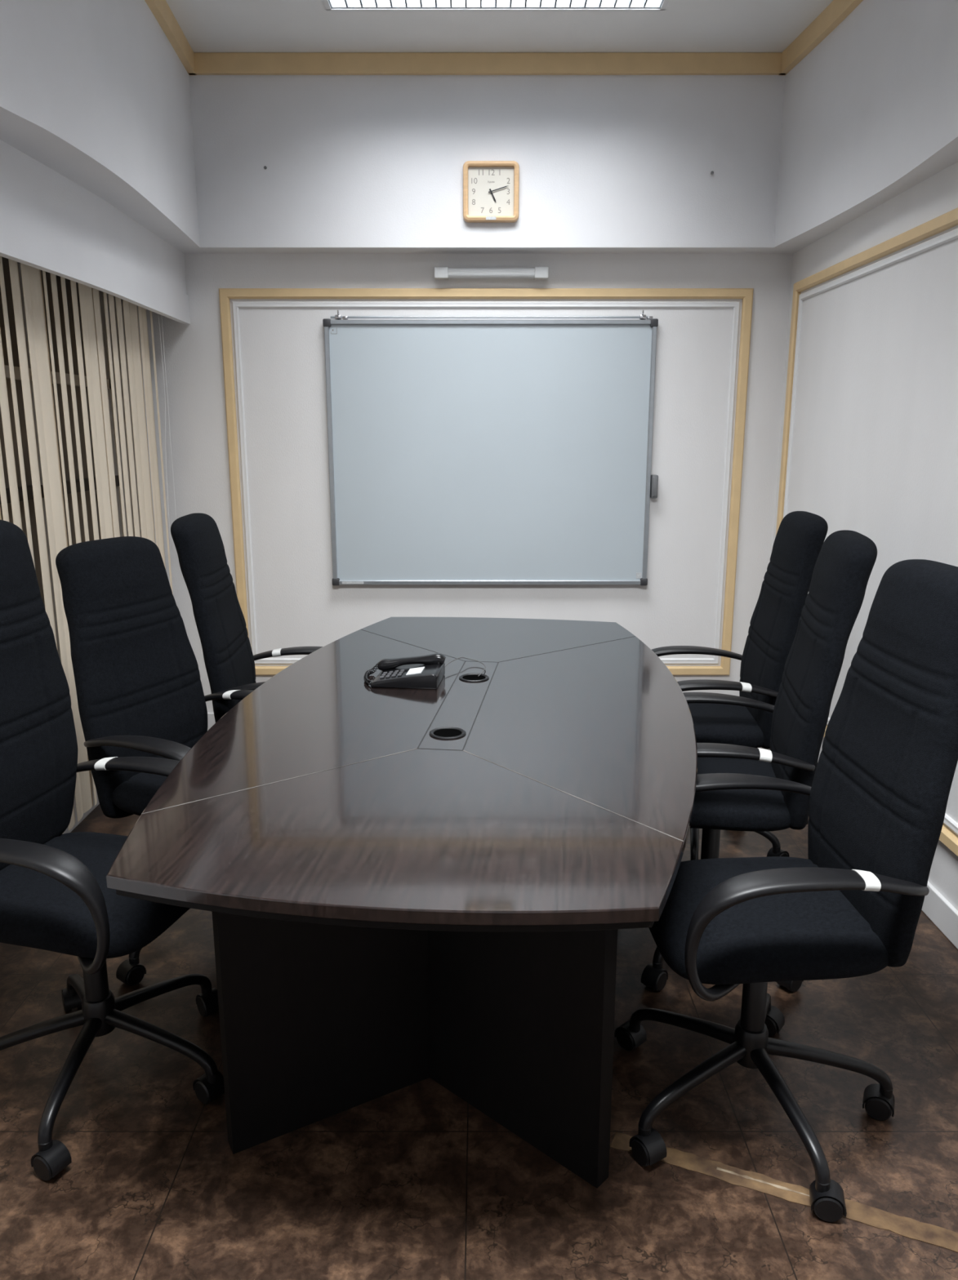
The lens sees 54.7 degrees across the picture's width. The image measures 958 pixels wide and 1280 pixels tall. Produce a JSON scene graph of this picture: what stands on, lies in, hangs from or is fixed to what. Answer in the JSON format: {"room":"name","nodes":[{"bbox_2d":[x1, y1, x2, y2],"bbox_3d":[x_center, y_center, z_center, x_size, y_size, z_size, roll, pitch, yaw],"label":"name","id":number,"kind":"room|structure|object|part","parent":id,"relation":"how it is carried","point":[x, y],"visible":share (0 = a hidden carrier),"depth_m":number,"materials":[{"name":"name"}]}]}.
{"room":"conference room","nodes":[
{"label":"conference room","id":0,"kind":"room"},
{"bbox_2d":[63,293,155,833],"bbox_3d":[-1.610,-0.341,1.409,0.100,3.040,6.100,0,13,0],"label":"wall","id":1,"kind":"structure","parent":0,"point":[85,815],"depth_m":4.08,"materials":[{"name":"paint"}]},
{"bbox_2d":[0,256,124,662],"bbox_3d":[-1.608,-0.482,2.685,0.064,1.650,2.850,0,13,0],"label":"window","id":2,"kind":"structure","parent":1,"relation":"in","point":[5,260],"depth_m":3.51,"materials":[{"name":"black glass"}]},
{"bbox_2d":[0,328,22,529],"bbox_3d":[-1.453,-0.620,2.751,0.069,0.594,0.126,0,13,0],"label":"vertical blind","id":3,"kind":"object","parent":2,"relation":"attached to","point":[4,404],"depth_m":2.87,"materials":[{"name":"fabric"}]},
{"bbox_2d":[0,256,35,568],"bbox_3d":[-1.453,-0.682,2.843,0.069,0.931,0.028,0,13,0],"label":"vertical blind","id":4,"kind":"object","parent":2,"relation":"attached to","point":[2,277],"depth_m":2.92,"materials":[{"name":"fabric"}]},
{"bbox_2d":[8,258,88,763],"bbox_3d":[-1.453,-0.361,3.097,0.069,1.678,0.245,0,13,0],"label":"curtain","id":5,"kind":"object","parent":2,"relation":"attached to","point":[32,284],"depth_m":3.12,"materials":[{"name":"fabric"}]},
{"bbox_3d":[-1.608,-0.392,2.705,0.064,0.045,2.830,0,13,0],"label":"rail","id":6,"kind":"part","parent":2,"relation":"part of","materials":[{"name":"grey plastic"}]},
{"bbox_2d":[49,273,80,543],"bbox_3d":[-1.453,-0.782,3.184,0.069,0.897,0.043,0,13,0],"label":"vertical blind","id":7,"kind":"object","parent":2,"relation":"attached to","point":[53,277],"depth_m":3.27,"materials":[{"name":"fabric"}]},
{"bbox_2d":[70,280,173,594],"bbox_3d":[-1.453,-0.747,3.816,0.069,1.250,0.951,0,13,0],"label":"curtain","id":8,"kind":"object","parent":2,"relation":"attached to","point":[92,336],"depth_m":3.78,"materials":[{"name":"fabric"}]},
{"bbox_3d":[-1.433,-0.983,4.237,0.029,1.140,0.029,0,13,0],"label":"pull cord","id":9,"kind":"part","parent":8,"relation":"part of","materials":[{"name":"white plastic"}]},
{"bbox_2d":[0,139,190,324],"bbox_3d":[-1.430,-0.934,1.275,0.260,0.305,6.100,0,13,0],"label":"trim","id":10,"kind":"structure","parent":1,"relation":"attached to","point":[50,223],"depth_m":3.05,"materials":[{"name":"paint"}]},
{"bbox_2d":[0,0,199,247],"bbox_3d":[-1.349,-1.436,1.084,0.421,0.759,5.950,0,13,0],"label":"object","id":11,"kind":"structure","parent":1,"relation":"attached to","point":[95,92],"depth_m":2.87,"materials":[{"name":"paint"}]},
{"bbox_2d":[146,253,792,712],"bbox_3d":[-0.065,-1.028,4.433,3.290,3.040,0.100,0,13,0],"label":"wall","id":12,"kind":"structure","parent":0,"point":[297,603],"depth_m":4.40,"materials":[{"name":"white paint"}]},
{"bbox_2d":[144,0,195,75],"bbox_3d":[-1.200,-1.768,1.008,0.135,0.078,5.950,0,13,1],"label":"trim","id":13,"kind":"structure","parent":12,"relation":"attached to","point":[160,9],"depth_m":3.55,"materials":[{"name":"beige paint"}]},
{"bbox_2d":[207,712,215,730],"bbox_3d":[-0.065,0.419,4.702,2.990,0.100,0.015,0,13,0],"label":"baseboard","id":14,"kind":"structure","parent":12,"relation":"attached to","point":[211,718],"depth_m":4.69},
{"bbox_2d":[231,301,739,664],"bbox_3d":[0.033,-0.718,4.446,2.335,1.720,0.011,0,13,0],"label":"trim","id":15,"kind":"structure","parent":12,"relation":"attached to","point":[235,304],"depth_m":4.32,"materials":[{"name":"beige wood"}]},
{"bbox_2d":[218,288,753,675],"bbox_3d":[0.033,-0.717,4.441,2.445,1.830,0.022,0,13,0],"label":"trim","id":16,"kind":"structure","parent":12,"relation":"attached to","point":[224,294],"depth_m":4.26,"materials":[{"name":"beige paint"}]},
{"bbox_2d":[188,52,784,75],"bbox_3d":[0.035,-2.424,3.896,2.522,0.078,0.028,0,13,0],"label":"trim","id":17,"kind":"structure","parent":12,"relation":"attached to","point":[205,63],"depth_m":3.88,"materials":[{"name":"beige paint"}]},
{"bbox_2d":[174,75,803,253],"bbox_3d":[-0.065,-2.112,4.058,2.990,0.759,0.150,0,13,0],"label":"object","id":18,"kind":"structure","parent":12,"relation":"attached to","point":[355,164],"depth_m":3.99,"materials":[{"name":"paint"}]},
{"bbox_2d":[322,310,657,585],"bbox_3d":[0.053,-0.891,4.390,1.538,1.277,0.041,0,13,0],"label":"whiteboard","id":19,"kind":"object","parent":12,"relation":"attached to","point":[460,451],"visible":1,"depth_m":4.38,"materials":[{"name":"ceramic"}]},
{"bbox_3d":[0.053,-1.484,4.257,1.470,0.010,0.010,0,13,0],"label":"hanging rail","id":20,"kind":"part","parent":19,"relation":"part of","materials":[{"name":"metal"}]},
{"bbox_2d":[649,474,657,498],"bbox_3d":[0.837,-0.733,4.422,0.030,0.110,0.050,0,13,0],"label":"eraser","id":21,"kind":"object","parent":19,"relation":"attached to","point":[654,478],"visible":1,"depth_m":4.40,"materials":[{"name":"grey plastic"}]},
{"bbox_2d":[462,160,519,222],"bbox_3d":[0.052,-1.938,4.002,0.243,0.243,0.033,0,13,0],"label":"wall clock","id":22,"kind":"object","parent":12,"relation":"attached to","point":[491,188],"visible":1,"depth_m":4.00,"materials":[{"name":"white plastic"}]},
{"bbox_2d":[434,266,548,279],"bbox_3d":[0.056,-1.663,4.201,0.514,0.048,0.067,0,13,0],"label":"wall lamp","id":23,"kind":"object","parent":12,"relation":"attached to","point":[440,273],"visible":1,"depth_m":4.17,"materials":[{"name":"white plastic"}]},
{"bbox_2d":[448,267,534,278],"bbox_3d":[0.056,-1.659,4.181,0.390,0.046,0.023,0,13,0],"label":"diffuser","id":24,"kind":"object","parent":23,"relation":"attached to","point":[453,273],"depth_m":4.17,"materials":[{"name":"white plastic"}]},
{"bbox_2d":[0,746,957,1279],"bbox_3d":[-0.065,1.178,1.765,3.290,0.080,6.320,0,13,0],"label":"floor","id":25,"kind":"structure","parent":0,"point":[415,1181],"depth_m":1.95,"materials":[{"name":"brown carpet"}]},
{"bbox_2d":[0,520,224,1181],"bbox_3d":[-0.872,0.399,2.059,0.622,1.309,0.644,3,13,14],"label":"office chair","id":26,"kind":"object","parent":25,"relation":"on","point":[55,896],"visible":0.86,"depth_m":2.09,"materials":[{"name":"black fabric"}]},
{"bbox_3d":[-1.099,0.140,2.063,0.128,0.805,0.466,3,13,14],"label":"backrest","id":27,"kind":"part","parent":26,"relation":"part of","materials":[{"name":"black fabric"}]},
{"bbox_3d":[-0.938,0.527,1.903,0.462,0.280,0.174,3,13,14],"label":"armrest","id":28,"kind":"part","parent":26,"relation":"part of","materials":[{"name":"black plastic"}]},
{"bbox_3d":[-0.888,0.567,2.107,0.470,0.106,0.436,3,13,14],"label":"seat","id":29,"kind":"part","parent":26,"relation":"part of","materials":[{"name":"black fabric"}]},
{"bbox_3d":[-0.843,0.443,2.274,0.462,0.280,0.174,3,13,14],"label":"armrest","id":30,"kind":"part","parent":26,"relation":"part of","materials":[{"name":"black plastic"}]},
{"bbox_2d":[55,536,253,986],"bbox_3d":[-0.826,0.318,2.685,0.664,1.189,0.635,6,14,23],"label":"office chair","id":31,"kind":"object","parent":25,"relation":"on","point":[140,691],"visible":0.62,"depth_m":2.64,"materials":[{"name":"black fabric"}]},
{"bbox_3d":[-1.032,0.099,2.758,0.193,0.795,0.466,6,14,23],"label":"backrest","id":32,"kind":"part","parent":31,"relation":"part of","materials":[{"name":"black fabric"}]},
{"bbox_3d":[-0.867,0.389,2.529,0.462,0.280,0.174,6,14,23],"label":"armrest","id":33,"kind":"part","parent":31,"relation":"part of","materials":[{"name":"black plastic"}]},
{"bbox_3d":[-0.785,0.432,2.721,0.470,0.106,0.436,6,14,23],"label":"seat","id":34,"kind":"part","parent":31,"relation":"part of","materials":[{"name":"black fabric"}]},
{"bbox_3d":[-0.708,0.310,2.878,0.462,0.280,0.174,6,14,23],"label":"armrest","id":35,"kind":"part","parent":31,"relation":"part of","materials":[{"name":"black plastic"}]},
{"bbox_2d":[170,512,322,722],"bbox_3d":[-0.691,0.175,3.246,0.658,1.220,0.642,-3,13,-15],"label":"office chair","id":36,"kind":"object","parent":25,"relation":"on","point":[228,658],"visible":0.48,"depth_m":3.05,"materials":[{"name":"black fabric"}]},
{"bbox_3d":[-0.914,-0.035,3.213,0.193,0.795,0.466,0,13,-2],"label":"backrest","id":37,"kind":"part","parent":36,"relation":"part of","materials":[{"name":"black fabric"}]},
{"bbox_3d":[-0.640,0.262,3.089,0.462,0.280,0.174,0,13,-2],"label":"armrest","id":38,"kind":"part","parent":36,"relation":"part of","materials":[{"name":"black plastic"}]},
{"bbox_3d":[-0.654,0.175,3.471,0.462,0.280,0.174,0,13,-2],"label":"armrest","id":39,"kind":"part","parent":36,"relation":"part of","materials":[{"name":"black plastic"}]},
{"bbox_2d":[106,617,697,1188],"bbox_3d":[-0.043,0.533,2.720,1.260,0.754,2.368,2,13,7],"label":"conference table","id":40,"kind":"object","parent":25,"relation":"on","point":[401,888],"visible":1,"depth_m":1.98,"materials":[{"name":"brown wood"}]},
{"bbox_3d":[-0.326,0.717,2.022,0.478,0.707,0.040,-7,15,-30],"label":"panel","id":41,"kind":"part","parent":40,"relation":"part of","materials":[{"name":"black wood"}]},
{"bbox_2d":[363,653,445,688],"bbox_3d":[-0.234,0.089,2.827,0.248,0.073,0.176,1,13,6],"label":"telephone","id":42,"kind":"object","parent":40,"relation":"on","point":[426,671],"visible":1,"depth_m":2.80,"materials":[{"name":"black plastic"}]},
{"bbox_3d":[-0.332,0.102,2.838,0.051,0.042,0.144,1,13,6],"label":"coiled cord","id":43,"kind":"part","parent":42,"relation":"part of","materials":[{"name":"black plastic"}]},
{"bbox_2d":[444,657,485,676],"bbox_3d":[-0.039,0.081,2.960,0.123,0.024,0.167,3,13,12],"label":"cable","id":44,"kind":"object","parent":40,"relation":"on","point":[460,657],"visible":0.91,"depth_m":2.99,"materials":[{"name":"black plastic"}]},
{"bbox_3d":[0.072,0.727,1.976,0.494,0.707,0.040,12,17,41],"label":"panel","id":45,"kind":"part","parent":40,"relation":"part of","materials":[{"name":"black wood"}]},
{"bbox_2d":[651,511,827,860],"bbox_3d":[0.794,0.167,3.265,0.701,1.226,0.623,1,13,4],"label":"office chair","id":46,"kind":"object","parent":25,"relation":"on","point":[800,536],"visible":0.64,"depth_m":3.10,"materials":[{"name":"black fabric"}]},
{"bbox_3d":[0.796,0.173,3.481,0.462,0.280,0.174,1,13,4],"label":"armrest","id":47,"kind":"part","parent":46,"relation":"part of","materials":[{"name":"black plastic"}]},
{"bbox_3d":[0.780,0.298,3.309,0.470,0.106,0.436,1,13,4],"label":"seat","id":48,"kind":"part","parent":46,"relation":"part of","materials":[{"name":"black fabric"}]},
{"bbox_3d":[0.768,0.260,3.099,0.462,0.280,0.174,1,13,4],"label":"armrest","id":49,"kind":"part","parent":46,"relation":"part of","materials":[{"name":"black plastic"}]},
{"bbox_3d":[1.049,-0.042,3.212,0.193,0.795,0.466,1,13,4],"label":"backrest","id":50,"kind":"part","parent":46,"relation":"part of","materials":[{"name":"black fabric"}]},
{"bbox_2d":[640,529,876,991],"bbox_3d":[0.699,0.303,2.655,0.684,1.231,0.633,2,13,10],"label":"office chair","id":51,"kind":"object","parent":25,"relation":"on","point":[846,559],"visible":0.73,"depth_m":2.46,"materials":[{"name":"black fabric"}]},
{"bbox_3d":[0.711,0.315,2.854,0.462,0.280,0.174,2,13,10],"label":"armrest","id":52,"kind":"part","parent":51,"relation":"part of","materials":[{"name":"black plastic"}]},
{"bbox_3d":[0.675,0.440,2.685,0.470,0.106,0.436,2,13,10],"label":"seat","id":53,"kind":"part","parent":51,"relation":"part of","materials":[{"name":"black fabric"}]},
{"bbox_3d":[0.643,0.401,2.478,0.462,0.280,0.174,2,13,10],"label":"armrest","id":54,"kind":"part","parent":51,"relation":"part of","materials":[{"name":"black plastic"}]},
{"bbox_3d":[0.941,0.101,2.560,0.193,0.795,0.466,2,13,10],"label":"backrest","id":55,"kind":"part","parent":51,"relation":"part of","materials":[{"name":"black fabric"}]},
{"bbox_2d":[609,1131,957,1252],"bbox_3d":[0.796,1.129,1.797,1.098,0.001,0.051,5,14,22],"label":"floor strip","id":56,"kind":"object","parent":25,"relation":"on","point":[909,1228],"visible":0.77,"depth_m":1.86,"materials":[{"name":"beige wood"}]},
{"bbox_2d":[613,559,957,1222],"bbox_3d":[0.640,0.459,1.955,0.657,1.236,0.629,-1,13,-3],"label":"office chair","id":57,"kind":"object","parent":25,"relation":"on","point":[878,793],"visible":0.94,"depth_m":1.85,"materials":[{"name":"black fabric"}]},
{"bbox_3d":[0.595,0.470,2.174,0.462,0.280,0.174,-1,13,-3],"label":"armrest","id":58,"kind":"part","parent":57,"relation":"part of","materials":[{"name":"black plastic"}]},
{"bbox_3d":[0.603,0.595,2.001,0.470,0.106,0.436,-1,13,-3],"label":"seat","id":59,"kind":"part","parent":57,"relation":"part of","materials":[{"name":"black fabric"}]},
{"bbox_3d":[0.615,0.557,1.792,0.462,0.280,0.174,-1,13,-3],"label":"armrest","id":60,"kind":"part","parent":57,"relation":"part of","materials":[{"name":"black plastic"}]},
{"bbox_3d":[0.872,0.238,1.935,0.193,0.795,0.466,-1,13,-3],"label":"backrest","id":61,"kind":"part","parent":57,"relation":"part of","materials":[{"name":"black fabric"}]},
{"bbox_2d":[165,0,832,52],"bbox_3d":[-0.065,-1.843,1.068,3.290,0.040,6.100,0,13,0],"label":"ceiling","id":62,"kind":"structure","parent":0,"point":[206,25],"depth_m":3.63,"materials":[{"name":"paint"}]},
{"bbox_2d":[322,0,668,11],"bbox_3d":[0.062,-2.352,3.168,1.269,0.116,0.624,0,13,0],"label":"ceiling light","id":63,"kind":"object","parent":62,"relation":"attached to","point":[330,5],"visible":1,"depth_m":3.46,"materials":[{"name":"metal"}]},
{"bbox_2d":[772,161,957,910],"bbox_3d":[1.480,-0.341,1.409,0.100,3.040,6.100,0,13,0],"label":"wall","id":64,"kind":"structure","parent":0,"point":[874,455],"depth_m":3.24,"materials":[{"name":"white paint"}]},
{"bbox_2d":[778,0,862,75],"bbox_3d":[1.261,-1.768,1.008,0.098,0.078,5.950,0,13,1],"label":"trim","id":65,"kind":"structure","parent":64,"relation":"attached to","point":[837,11],"depth_m":3.56,"materials":[{"name":"beige paint"}]},
{"bbox_2d":[773,0,957,247],"bbox_3d":[1.339,-1.436,1.084,0.182,0.759,5.950,0,13,0],"label":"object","id":66,"kind":"structure","parent":64,"relation":"attached to","point":[869,115],"depth_m":3.21,"materials":[{"name":"paint"}]},
{"bbox_2d":[775,207,957,856],"bbox_3d":[1.419,-0.233,2.357,0.022,1.870,4.100,0,13,0],"label":"trim","id":67,"kind":"structure","parent":64,"relation":"attached to","point":[948,220],"depth_m":3.58,"materials":[{"name":"beige paint"}]},
{"bbox_2d":[782,227,957,834],"bbox_3d":[1.425,-0.233,2.357,0.011,1.760,3.990,0,13,0],"label":"trim","id":68,"kind":"structure","parent":64,"relation":"attached to","point":[951,235],"depth_m":3.62,"materials":[{"name":"beige wood"}]},
{"bbox_2d":[920,880,957,949],"bbox_3d":[1.423,1.094,1.728,0.015,0.100,6.085,0,13,0],"label":"baseboard","id":69,"kind":"structure","parent":64,"relation":"attached to","point":[938,909],"depth_m":2.83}
]}

